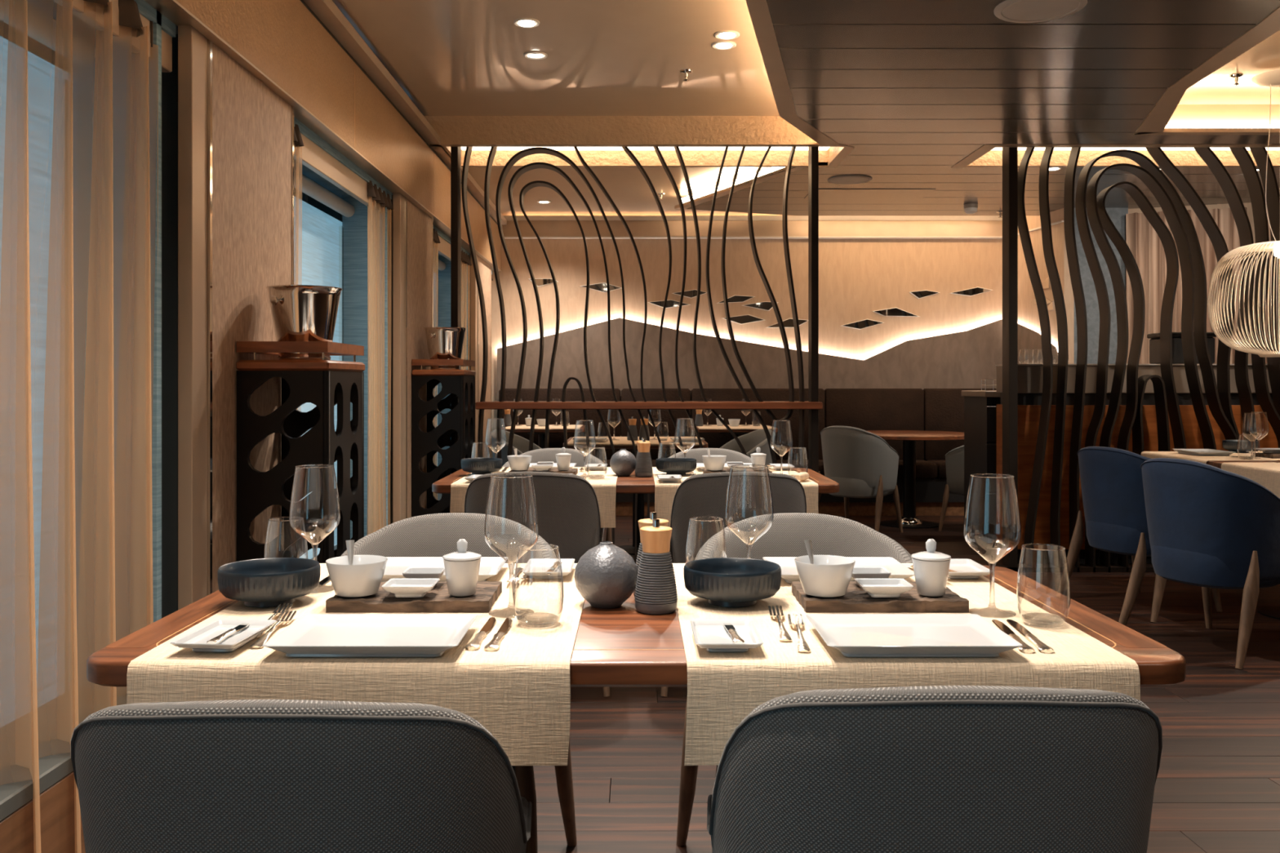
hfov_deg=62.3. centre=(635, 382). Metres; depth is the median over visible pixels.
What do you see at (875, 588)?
square dish
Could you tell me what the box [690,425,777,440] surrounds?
dining table
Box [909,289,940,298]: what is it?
wall mirror
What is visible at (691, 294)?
wall mirror
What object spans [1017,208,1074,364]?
wall
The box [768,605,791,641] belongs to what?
fork
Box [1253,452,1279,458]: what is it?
serving board
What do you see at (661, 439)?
tumbler
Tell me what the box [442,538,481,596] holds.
lidded jar
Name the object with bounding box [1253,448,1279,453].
square dish
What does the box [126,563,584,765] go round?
table runner
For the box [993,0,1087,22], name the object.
ceiling speaker
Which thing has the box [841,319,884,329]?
wall mirror
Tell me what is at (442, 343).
ice bucket
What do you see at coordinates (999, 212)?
sprinkler
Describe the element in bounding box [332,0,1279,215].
ceiling
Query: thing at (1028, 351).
tumbler
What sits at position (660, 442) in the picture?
tumbler
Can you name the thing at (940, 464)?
seat cushion
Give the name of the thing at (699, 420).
pepper mill
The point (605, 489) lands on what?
table runner
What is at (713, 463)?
bowl
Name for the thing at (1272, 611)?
dining table
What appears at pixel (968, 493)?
bowl
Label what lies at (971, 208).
smoke detector
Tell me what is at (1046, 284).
wall mirror
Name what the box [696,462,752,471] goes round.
dinner plate
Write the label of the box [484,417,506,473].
wine glass
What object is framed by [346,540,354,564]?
teaspoon
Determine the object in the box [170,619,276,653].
plate
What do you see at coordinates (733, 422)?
bowl
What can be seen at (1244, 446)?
bowl
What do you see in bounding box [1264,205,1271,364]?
drape
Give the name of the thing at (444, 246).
window
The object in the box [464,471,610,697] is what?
tub chair
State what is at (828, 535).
tub chair
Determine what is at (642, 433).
pepper mill
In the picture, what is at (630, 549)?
dining table
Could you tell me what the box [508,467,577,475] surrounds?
serving board
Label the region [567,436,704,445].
table runner
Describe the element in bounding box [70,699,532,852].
tub chair
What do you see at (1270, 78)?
pendant lamp
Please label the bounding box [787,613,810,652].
fork
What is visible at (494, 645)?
table knife
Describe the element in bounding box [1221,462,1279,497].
table runner
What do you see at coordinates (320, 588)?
wine glass
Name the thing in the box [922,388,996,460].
cushion
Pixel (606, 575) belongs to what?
round vase
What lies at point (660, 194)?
sprinkler
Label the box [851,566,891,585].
square dish
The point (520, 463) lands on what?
bowl
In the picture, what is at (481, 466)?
bowl
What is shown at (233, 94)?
wall
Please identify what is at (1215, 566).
seat cushion
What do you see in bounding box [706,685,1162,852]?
tub chair
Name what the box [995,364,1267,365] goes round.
countertop
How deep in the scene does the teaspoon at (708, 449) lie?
4.46 m
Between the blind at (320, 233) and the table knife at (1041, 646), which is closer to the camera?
the table knife at (1041, 646)
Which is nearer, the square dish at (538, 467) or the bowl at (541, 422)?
the square dish at (538, 467)
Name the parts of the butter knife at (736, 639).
blade, handle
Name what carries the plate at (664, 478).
on the table runner at (664, 492)
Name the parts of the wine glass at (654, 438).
stem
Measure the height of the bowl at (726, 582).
0.066 m
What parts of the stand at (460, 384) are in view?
panel, gallery rail, panel, corner post, panel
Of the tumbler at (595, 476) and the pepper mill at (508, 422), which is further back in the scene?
the pepper mill at (508, 422)
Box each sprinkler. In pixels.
[657,193,665,199]
[680,69,692,80]
[996,211,1002,217]
[1229,73,1243,85]
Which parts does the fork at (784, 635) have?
handle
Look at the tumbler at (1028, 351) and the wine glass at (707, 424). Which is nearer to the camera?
the tumbler at (1028, 351)
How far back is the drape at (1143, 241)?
8.42 m
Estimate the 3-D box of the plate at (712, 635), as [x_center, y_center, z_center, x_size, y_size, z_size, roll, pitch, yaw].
[0.134,0.382,1.580,0.097,0.020,0.155,0,0,0]
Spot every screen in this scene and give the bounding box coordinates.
[450,146,822,564]
[986,146,1279,572]
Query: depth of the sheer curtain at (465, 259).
8.12 m
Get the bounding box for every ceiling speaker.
[827,174,871,184]
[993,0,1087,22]
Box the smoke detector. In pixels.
[963,203,977,213]
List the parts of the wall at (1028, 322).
panel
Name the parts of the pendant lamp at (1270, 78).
cord, bulb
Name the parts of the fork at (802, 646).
handle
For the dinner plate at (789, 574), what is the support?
on the table runner at (724, 688)
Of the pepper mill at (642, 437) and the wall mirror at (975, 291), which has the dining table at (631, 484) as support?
the pepper mill at (642, 437)
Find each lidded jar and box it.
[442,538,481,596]
[524,414,531,426]
[555,447,571,471]
[715,414,724,426]
[750,447,766,471]
[911,538,951,596]
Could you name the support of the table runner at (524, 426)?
on the dining table at (541, 433)
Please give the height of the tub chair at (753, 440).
0.824 m
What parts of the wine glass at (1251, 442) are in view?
stem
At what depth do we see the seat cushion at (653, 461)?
9.00 m
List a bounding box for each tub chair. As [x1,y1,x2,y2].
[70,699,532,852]
[340,512,577,852]
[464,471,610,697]
[490,429,542,466]
[502,448,612,542]
[661,471,806,697]
[668,448,751,563]
[676,512,912,852]
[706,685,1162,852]
[720,429,775,466]
[818,426,902,532]
[937,444,964,531]
[1057,446,1222,622]
[1118,457,1279,669]
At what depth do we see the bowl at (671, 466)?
4.41 m
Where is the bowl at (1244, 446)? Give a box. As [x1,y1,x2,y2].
[1222,440,1257,453]
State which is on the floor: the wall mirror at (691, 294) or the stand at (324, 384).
the stand at (324, 384)
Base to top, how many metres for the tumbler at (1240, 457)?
0.126 m
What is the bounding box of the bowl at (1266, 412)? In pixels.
[1248,412,1269,439]
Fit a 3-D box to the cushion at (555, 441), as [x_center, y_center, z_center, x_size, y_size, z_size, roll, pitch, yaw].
[-0.675,0.382,9.465,1.081,0.647,0.130,0,0,0]
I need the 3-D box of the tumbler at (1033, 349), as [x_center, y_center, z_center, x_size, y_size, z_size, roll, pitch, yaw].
[2.539,-0.160,6.690,0.061,0.094,0.061,0,0,0]
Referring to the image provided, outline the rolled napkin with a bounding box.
[795,471,808,480]
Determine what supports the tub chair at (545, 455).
on the floor
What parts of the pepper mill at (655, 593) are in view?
steel knob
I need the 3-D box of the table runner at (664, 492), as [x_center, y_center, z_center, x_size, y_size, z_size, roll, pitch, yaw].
[0.390,0.476,4.479,0.632,0.167,0.836,0,0,0]
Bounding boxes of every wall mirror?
[528,278,557,286]
[579,282,622,292]
[647,299,690,308]
[671,289,706,298]
[716,295,755,303]
[722,314,764,324]
[742,301,778,311]
[764,318,808,328]
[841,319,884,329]
[872,306,919,316]
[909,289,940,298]
[950,286,992,296]
[1031,296,1051,305]
[1041,276,1050,288]
[1047,300,1054,310]
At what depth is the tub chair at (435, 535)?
2.58 m
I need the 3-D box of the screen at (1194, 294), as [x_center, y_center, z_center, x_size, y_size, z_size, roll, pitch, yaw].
[3.166,-0.175,6.420,2.033,2.641,0.120,0,0,0]
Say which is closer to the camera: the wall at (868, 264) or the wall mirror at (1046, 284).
the wall mirror at (1046, 284)
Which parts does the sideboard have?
drawer, drawer, drawer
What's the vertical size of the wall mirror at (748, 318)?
0.093 m
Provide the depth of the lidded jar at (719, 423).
9.01 m
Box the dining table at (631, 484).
[431,467,839,493]
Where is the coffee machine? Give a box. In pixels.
[1146,332,1216,364]
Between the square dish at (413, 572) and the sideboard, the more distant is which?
the sideboard
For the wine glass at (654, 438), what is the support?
on the table runner at (622, 441)
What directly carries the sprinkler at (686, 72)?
attached to the ceiling
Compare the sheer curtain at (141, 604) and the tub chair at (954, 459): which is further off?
the tub chair at (954, 459)
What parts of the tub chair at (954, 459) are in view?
leg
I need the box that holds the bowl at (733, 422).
[728,418,740,426]
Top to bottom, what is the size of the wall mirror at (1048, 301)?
0.114 m
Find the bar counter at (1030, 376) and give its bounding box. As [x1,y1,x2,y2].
[995,364,1278,564]
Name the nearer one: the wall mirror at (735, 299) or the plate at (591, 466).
the plate at (591, 466)
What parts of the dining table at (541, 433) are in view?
plate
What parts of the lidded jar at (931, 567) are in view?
lid, knob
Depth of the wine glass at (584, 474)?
4.38 m
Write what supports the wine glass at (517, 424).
on the table runner at (524, 426)
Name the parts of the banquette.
seat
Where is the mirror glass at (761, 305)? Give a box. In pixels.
[745,302,772,310]
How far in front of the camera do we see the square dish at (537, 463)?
4.49 m
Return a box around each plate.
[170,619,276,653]
[262,613,477,657]
[381,556,508,582]
[464,474,480,482]
[521,558,574,579]
[528,462,576,468]
[573,437,606,442]
[585,463,607,470]
[657,475,682,482]
[670,437,704,442]
[690,619,763,652]
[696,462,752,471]
[762,556,914,583]
[768,463,795,470]
[805,613,1022,657]
[947,558,989,579]
[1172,448,1235,456]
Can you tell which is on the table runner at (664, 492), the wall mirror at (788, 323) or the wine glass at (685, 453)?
the wine glass at (685, 453)
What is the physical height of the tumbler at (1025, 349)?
0.094 m
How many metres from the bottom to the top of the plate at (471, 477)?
0.020 m
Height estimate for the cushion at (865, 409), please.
0.647 m
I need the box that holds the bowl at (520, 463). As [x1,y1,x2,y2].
[506,455,532,471]
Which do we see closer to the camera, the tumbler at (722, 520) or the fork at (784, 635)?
the fork at (784, 635)
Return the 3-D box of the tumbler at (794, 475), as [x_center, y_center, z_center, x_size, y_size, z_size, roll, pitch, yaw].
[0.660,0.329,4.302,0.082,0.126,0.082,0,0,0]
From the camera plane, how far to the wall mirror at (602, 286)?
9.59 m
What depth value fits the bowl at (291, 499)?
1.98 m
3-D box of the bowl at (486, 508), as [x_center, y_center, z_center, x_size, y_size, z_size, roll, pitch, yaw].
[-0.210,0.234,1.795,0.092,0.147,0.092,0,0,0]
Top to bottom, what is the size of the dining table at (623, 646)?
0.750 m
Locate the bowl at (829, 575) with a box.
[794,555,855,597]
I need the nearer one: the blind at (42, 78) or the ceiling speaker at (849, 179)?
the blind at (42, 78)
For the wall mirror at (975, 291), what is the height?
0.087 m
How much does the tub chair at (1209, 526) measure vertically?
0.824 m
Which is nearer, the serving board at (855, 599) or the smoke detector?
the serving board at (855, 599)
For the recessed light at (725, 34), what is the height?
0.010 m
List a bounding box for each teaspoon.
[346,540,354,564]
[513,448,517,457]
[706,448,710,457]
[804,540,813,564]
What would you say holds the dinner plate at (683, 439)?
on the table runner at (622, 441)
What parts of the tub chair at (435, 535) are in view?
leg, leg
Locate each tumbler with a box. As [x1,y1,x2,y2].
[263,516,307,559]
[471,442,489,457]
[513,543,564,627]
[586,447,607,479]
[597,422,609,441]
[656,422,668,440]
[657,442,675,458]
[685,516,727,563]
[787,447,808,477]
[1016,543,1070,627]
[1018,351,1028,364]
[1023,349,1034,364]
[1031,349,1042,364]
[1237,434,1255,459]
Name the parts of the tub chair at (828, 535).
leg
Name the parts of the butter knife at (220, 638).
handle, blade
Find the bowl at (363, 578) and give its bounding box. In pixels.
[325,555,387,597]
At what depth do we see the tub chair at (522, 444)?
7.30 m
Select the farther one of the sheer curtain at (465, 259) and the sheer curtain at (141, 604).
the sheer curtain at (465, 259)
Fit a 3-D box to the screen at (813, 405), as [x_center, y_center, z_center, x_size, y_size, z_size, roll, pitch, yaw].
[0.001,-0.174,6.425,2.223,2.641,0.270,0,0,0]
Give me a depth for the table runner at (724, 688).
1.48 m
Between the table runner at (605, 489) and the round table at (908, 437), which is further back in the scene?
the round table at (908, 437)
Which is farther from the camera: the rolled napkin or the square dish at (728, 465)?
the square dish at (728, 465)
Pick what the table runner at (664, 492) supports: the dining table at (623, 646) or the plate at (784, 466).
the plate at (784, 466)
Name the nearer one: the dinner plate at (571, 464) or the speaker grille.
the dinner plate at (571, 464)
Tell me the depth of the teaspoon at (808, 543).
1.87 m
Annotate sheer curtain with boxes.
[0,0,153,852]
[293,124,303,409]
[366,180,393,533]
[432,228,439,499]
[461,249,471,369]
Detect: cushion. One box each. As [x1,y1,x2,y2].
[498,388,620,459]
[621,388,690,459]
[651,459,656,466]
[690,388,825,459]
[824,388,924,459]
[828,476,888,497]
[897,459,937,479]
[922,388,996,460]
[926,459,946,479]
[956,491,964,495]
[1085,520,1151,556]
[1151,545,1279,589]
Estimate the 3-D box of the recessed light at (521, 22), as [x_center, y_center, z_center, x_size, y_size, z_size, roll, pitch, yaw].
[-0.479,-1.580,4.662,0.116,0.010,0.116,0,0,0]
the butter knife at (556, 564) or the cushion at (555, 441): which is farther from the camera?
the cushion at (555, 441)
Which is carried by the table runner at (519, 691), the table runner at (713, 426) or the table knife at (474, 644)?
the table knife at (474, 644)
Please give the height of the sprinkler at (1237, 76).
0.049 m
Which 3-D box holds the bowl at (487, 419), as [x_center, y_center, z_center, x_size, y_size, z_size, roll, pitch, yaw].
[-0.606,0.234,4.590,0.092,0.147,0.092,0,0,0]
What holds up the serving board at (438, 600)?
on the table runner at (519, 691)
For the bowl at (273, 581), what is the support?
on the table runner at (519, 691)
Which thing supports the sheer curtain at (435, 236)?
hanging from the window at (444, 246)
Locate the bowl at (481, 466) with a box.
[461,457,502,475]
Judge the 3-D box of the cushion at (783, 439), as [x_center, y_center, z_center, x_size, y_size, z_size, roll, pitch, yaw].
[1.092,0.382,9.465,1.186,0.647,0.130,0,0,0]
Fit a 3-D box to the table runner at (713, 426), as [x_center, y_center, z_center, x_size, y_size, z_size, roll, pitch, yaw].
[0.832,0.384,9.010,0.624,0.016,0.619,0,0,0]
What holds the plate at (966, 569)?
on the table runner at (724, 688)
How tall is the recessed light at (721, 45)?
0.010 m
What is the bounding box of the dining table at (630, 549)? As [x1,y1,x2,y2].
[563,437,707,555]
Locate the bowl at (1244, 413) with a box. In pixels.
[1241,413,1262,441]
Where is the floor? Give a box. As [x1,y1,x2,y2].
[533,515,1279,852]
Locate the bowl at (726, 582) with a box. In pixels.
[683,557,781,607]
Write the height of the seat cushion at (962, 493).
0.170 m
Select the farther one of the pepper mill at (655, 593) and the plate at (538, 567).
the plate at (538, 567)
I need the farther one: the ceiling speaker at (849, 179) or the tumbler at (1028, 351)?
the ceiling speaker at (849, 179)
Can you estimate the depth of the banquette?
9.40 m
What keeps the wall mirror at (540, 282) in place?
attached to the wall at (868, 264)
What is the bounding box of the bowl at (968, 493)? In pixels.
[963,476,1021,562]
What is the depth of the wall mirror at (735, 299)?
9.59 m
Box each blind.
[0,35,66,728]
[293,195,342,559]
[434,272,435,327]
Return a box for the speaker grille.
[831,177,867,183]
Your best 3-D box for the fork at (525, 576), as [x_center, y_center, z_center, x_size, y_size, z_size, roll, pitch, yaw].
[-0.216,0.385,2.141,0.023,0.011,0.199,0,0,-2]
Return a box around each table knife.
[319,574,330,585]
[465,617,496,650]
[484,617,512,651]
[991,619,1035,653]
[1006,619,1053,653]
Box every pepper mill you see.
[502,409,511,426]
[626,417,638,440]
[633,511,668,597]
[634,437,649,472]
[634,519,677,614]
[635,438,653,477]
[639,416,649,439]
[694,409,703,426]
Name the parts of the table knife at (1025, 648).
blade, handle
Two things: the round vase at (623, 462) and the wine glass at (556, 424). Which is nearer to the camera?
the round vase at (623, 462)
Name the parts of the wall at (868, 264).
panel, crown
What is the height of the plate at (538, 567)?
0.020 m
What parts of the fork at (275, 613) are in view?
handle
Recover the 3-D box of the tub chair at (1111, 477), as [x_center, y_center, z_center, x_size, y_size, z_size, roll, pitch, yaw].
[2.580,0.737,5.412,0.545,0.824,0.630,0,0,-22]
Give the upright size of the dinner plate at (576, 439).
0.022 m
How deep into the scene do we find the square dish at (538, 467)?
4.40 m
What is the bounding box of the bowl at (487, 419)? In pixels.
[484,418,506,452]
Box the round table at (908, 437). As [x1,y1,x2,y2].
[867,430,964,528]
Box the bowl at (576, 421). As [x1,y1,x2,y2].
[573,421,595,455]
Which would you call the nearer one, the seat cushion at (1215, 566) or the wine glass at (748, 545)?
the wine glass at (748, 545)
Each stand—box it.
[235,341,364,563]
[412,359,475,516]
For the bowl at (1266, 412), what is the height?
0.147 m
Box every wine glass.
[288,464,340,593]
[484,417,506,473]
[484,473,538,617]
[512,398,523,426]
[551,398,560,426]
[573,419,595,477]
[607,409,621,439]
[648,413,661,439]
[674,417,695,473]
[702,398,711,426]
[724,464,773,558]
[740,398,751,426]
[770,419,792,473]
[963,473,1021,617]
[1241,413,1262,458]
[1248,411,1269,452]
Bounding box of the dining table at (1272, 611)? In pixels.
[1205,460,1279,619]
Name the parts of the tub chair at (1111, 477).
leg, leg, leg, leg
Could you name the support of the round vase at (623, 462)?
on the dining table at (631, 484)
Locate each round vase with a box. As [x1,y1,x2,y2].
[573,541,638,608]
[609,448,636,475]
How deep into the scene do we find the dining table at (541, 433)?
8.72 m
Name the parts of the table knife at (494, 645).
handle, blade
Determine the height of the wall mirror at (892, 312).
0.087 m
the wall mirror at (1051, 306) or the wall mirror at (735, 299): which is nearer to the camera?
the wall mirror at (1051, 306)
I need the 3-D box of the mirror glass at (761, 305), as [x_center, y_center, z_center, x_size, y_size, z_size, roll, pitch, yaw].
[1.131,-0.688,9.590,0.308,0.075,0.004,0,0,0]
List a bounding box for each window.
[0,0,175,852]
[293,116,391,559]
[391,193,469,500]
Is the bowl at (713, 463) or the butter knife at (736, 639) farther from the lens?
the bowl at (713, 463)
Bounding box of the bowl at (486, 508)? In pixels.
[484,476,538,562]
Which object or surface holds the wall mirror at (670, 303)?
attached to the wall at (868, 264)
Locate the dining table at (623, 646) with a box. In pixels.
[86,564,1186,686]
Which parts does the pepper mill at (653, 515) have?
steel knob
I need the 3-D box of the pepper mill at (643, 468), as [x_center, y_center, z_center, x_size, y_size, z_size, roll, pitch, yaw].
[0.035,0.316,4.415,0.074,0.158,0.074,0,0,23]
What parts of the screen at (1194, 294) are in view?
post, foot rail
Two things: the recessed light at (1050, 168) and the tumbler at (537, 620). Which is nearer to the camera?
the tumbler at (537, 620)
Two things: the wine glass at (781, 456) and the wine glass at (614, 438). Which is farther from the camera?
the wine glass at (614, 438)
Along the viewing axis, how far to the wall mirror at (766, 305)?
9.59 m
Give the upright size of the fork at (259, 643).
0.011 m
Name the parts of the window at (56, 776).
sill panel, sill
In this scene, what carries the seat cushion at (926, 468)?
on the banquette
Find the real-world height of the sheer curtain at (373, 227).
2.100 m
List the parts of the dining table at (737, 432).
plate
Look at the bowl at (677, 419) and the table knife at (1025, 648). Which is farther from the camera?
the bowl at (677, 419)
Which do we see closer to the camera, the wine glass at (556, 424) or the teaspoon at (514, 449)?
the teaspoon at (514, 449)
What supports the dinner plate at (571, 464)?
on the table runner at (605, 489)
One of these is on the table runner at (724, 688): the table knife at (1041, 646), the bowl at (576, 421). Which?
the table knife at (1041, 646)
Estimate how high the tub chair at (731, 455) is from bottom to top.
0.824 m
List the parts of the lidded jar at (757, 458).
lid, knob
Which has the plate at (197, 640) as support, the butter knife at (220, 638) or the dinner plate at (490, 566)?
the butter knife at (220, 638)
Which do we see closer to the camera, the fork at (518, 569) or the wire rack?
the fork at (518, 569)
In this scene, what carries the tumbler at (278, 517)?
on the table runner at (519, 691)
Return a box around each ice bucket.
[266,284,342,359]
[423,327,466,369]
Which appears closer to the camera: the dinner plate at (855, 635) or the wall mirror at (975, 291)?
the dinner plate at (855, 635)
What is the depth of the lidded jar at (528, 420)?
9.01 m
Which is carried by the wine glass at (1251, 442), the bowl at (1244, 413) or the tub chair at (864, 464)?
the bowl at (1244, 413)
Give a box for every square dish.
[381,578,439,597]
[402,566,444,578]
[531,464,553,471]
[536,462,554,464]
[726,462,743,468]
[727,464,749,471]
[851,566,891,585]
[854,578,913,597]
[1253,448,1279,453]
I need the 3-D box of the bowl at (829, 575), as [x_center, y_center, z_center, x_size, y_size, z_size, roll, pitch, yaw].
[0.330,0.340,1.845,0.105,0.060,0.105,0,0,0]
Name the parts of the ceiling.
recess panel, recess panel, recess panel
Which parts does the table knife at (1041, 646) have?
blade, handle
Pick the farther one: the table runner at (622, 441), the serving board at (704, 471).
the table runner at (622, 441)
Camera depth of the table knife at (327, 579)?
2.07 m
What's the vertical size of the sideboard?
1.045 m
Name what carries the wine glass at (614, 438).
on the table runner at (622, 441)
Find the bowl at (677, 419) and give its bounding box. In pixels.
[674,418,695,452]
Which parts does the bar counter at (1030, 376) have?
panel, panel, panel, panel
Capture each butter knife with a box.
[206,622,249,644]
[546,560,562,574]
[723,622,744,644]
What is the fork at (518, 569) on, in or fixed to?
on the table runner at (519, 691)
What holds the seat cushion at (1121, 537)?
on the tub chair at (1111, 477)
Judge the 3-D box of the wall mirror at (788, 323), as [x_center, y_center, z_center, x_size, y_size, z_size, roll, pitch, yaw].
[1.379,-0.536,9.594,0.406,0.087,0.012,0,0,0]
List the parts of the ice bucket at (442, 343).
handle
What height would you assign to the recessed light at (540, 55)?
0.023 m
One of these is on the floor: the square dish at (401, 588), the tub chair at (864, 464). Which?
the tub chair at (864, 464)
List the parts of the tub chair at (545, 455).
leg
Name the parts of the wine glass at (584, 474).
stem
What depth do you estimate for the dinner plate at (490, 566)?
2.20 m
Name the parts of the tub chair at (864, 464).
leg, leg, leg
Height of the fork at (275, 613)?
0.011 m
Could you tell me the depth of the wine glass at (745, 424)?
9.09 m
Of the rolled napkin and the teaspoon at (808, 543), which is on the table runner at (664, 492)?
the rolled napkin
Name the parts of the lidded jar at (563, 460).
knob, lid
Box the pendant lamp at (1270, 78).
[1207,69,1279,357]
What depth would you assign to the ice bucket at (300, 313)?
3.41 m
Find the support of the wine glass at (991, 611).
on the table runner at (724, 688)
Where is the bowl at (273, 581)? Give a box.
[217,557,320,607]
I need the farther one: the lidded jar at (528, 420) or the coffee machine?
the lidded jar at (528, 420)
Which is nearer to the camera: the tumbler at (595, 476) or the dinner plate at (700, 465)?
the tumbler at (595, 476)
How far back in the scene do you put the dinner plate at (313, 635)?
1.59 m
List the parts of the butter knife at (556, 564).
blade, handle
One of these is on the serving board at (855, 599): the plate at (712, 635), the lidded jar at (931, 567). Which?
the lidded jar at (931, 567)
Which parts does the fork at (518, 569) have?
handle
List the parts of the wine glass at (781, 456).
stem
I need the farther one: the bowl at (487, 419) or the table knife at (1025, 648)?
the bowl at (487, 419)
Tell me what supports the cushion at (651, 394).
on the banquette
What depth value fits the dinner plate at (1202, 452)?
5.68 m
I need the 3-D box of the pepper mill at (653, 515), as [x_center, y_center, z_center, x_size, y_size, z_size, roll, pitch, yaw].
[0.033,0.316,1.925,0.074,0.158,0.074,0,0,-23]
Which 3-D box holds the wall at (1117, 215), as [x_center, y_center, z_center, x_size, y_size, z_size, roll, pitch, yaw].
[3.780,-0.155,8.615,0.440,2.600,0.050,0,0,0]
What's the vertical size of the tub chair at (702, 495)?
0.824 m
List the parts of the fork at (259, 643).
handle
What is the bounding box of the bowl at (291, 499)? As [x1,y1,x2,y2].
[288,466,340,543]
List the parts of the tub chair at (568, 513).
leg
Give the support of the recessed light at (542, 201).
in the ceiling
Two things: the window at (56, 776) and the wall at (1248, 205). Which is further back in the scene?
the wall at (1248, 205)
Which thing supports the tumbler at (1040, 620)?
on the table runner at (724, 688)
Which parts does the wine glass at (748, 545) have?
stem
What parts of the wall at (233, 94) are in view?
pier panel, soffit panel, soffit panel, pier panel, soffit panel, pier panel, soffit panel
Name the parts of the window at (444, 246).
sill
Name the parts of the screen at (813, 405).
post, wooden rail, post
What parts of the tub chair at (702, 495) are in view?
leg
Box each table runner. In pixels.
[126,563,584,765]
[449,466,617,528]
[505,424,582,429]
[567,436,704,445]
[652,466,818,527]
[671,563,1140,765]
[696,424,774,429]
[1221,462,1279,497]
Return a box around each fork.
[249,610,296,648]
[256,603,293,637]
[506,567,523,582]
[520,570,533,579]
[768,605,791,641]
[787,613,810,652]
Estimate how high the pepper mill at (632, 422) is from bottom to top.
0.158 m
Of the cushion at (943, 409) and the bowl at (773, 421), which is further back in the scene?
the cushion at (943, 409)
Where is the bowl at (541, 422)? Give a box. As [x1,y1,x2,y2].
[536,418,545,426]
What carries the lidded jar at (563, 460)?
on the serving board at (575, 471)
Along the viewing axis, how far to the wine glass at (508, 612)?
1.79 m
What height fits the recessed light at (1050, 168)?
0.010 m
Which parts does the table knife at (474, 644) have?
handle, blade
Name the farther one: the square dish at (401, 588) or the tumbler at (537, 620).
the square dish at (401, 588)
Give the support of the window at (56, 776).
in the wall at (233, 94)
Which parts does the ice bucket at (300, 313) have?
handle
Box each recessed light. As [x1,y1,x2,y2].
[513,17,539,27]
[524,51,547,59]
[537,200,551,203]
[711,40,736,49]
[714,30,739,39]
[1048,167,1062,170]
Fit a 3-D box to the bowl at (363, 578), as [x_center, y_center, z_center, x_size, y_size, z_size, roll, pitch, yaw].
[-0.486,0.340,1.845,0.105,0.060,0.105,0,0,0]
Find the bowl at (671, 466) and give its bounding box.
[655,457,696,475]
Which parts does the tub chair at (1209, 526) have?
leg, leg, leg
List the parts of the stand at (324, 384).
gallery post, panel, gallery rail, panel, gallery post, corner post, panel, corner post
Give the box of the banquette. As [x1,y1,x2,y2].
[498,388,996,515]
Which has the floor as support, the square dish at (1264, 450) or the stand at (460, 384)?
the stand at (460, 384)
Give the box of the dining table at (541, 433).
[501,425,585,448]
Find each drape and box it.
[1125,206,1246,364]
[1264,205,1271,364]
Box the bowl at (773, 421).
[770,421,792,455]
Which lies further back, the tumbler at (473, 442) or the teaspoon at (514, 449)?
the tumbler at (473, 442)
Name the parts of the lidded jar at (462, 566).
lid, knob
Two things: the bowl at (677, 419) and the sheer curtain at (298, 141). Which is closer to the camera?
the sheer curtain at (298, 141)
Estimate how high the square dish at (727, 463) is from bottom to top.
0.026 m
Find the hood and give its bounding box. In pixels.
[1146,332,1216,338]
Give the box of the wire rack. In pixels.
[981,379,996,391]
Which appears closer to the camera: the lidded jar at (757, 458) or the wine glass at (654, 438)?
the lidded jar at (757, 458)
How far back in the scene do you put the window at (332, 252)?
5.40 m
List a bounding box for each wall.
[0,0,506,617]
[434,214,1002,460]
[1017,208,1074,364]
[1074,208,1128,364]
[1128,202,1266,364]
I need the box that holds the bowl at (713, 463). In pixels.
[702,455,726,471]
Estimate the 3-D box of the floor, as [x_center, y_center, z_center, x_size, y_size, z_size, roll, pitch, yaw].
[1.730,1.195,3.559,9.740,0.100,12.318,0,0,0]
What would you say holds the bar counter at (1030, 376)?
on the floor
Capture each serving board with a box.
[325,581,502,613]
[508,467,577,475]
[702,468,772,473]
[791,581,968,613]
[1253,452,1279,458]
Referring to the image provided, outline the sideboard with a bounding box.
[961,390,1002,548]
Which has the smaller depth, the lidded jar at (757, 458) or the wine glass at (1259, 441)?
the lidded jar at (757, 458)
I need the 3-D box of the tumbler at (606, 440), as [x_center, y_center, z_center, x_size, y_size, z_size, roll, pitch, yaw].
[-0.210,0.329,7.000,0.082,0.126,0.082,0,0,0]
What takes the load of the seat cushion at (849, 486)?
on the tub chair at (864, 464)

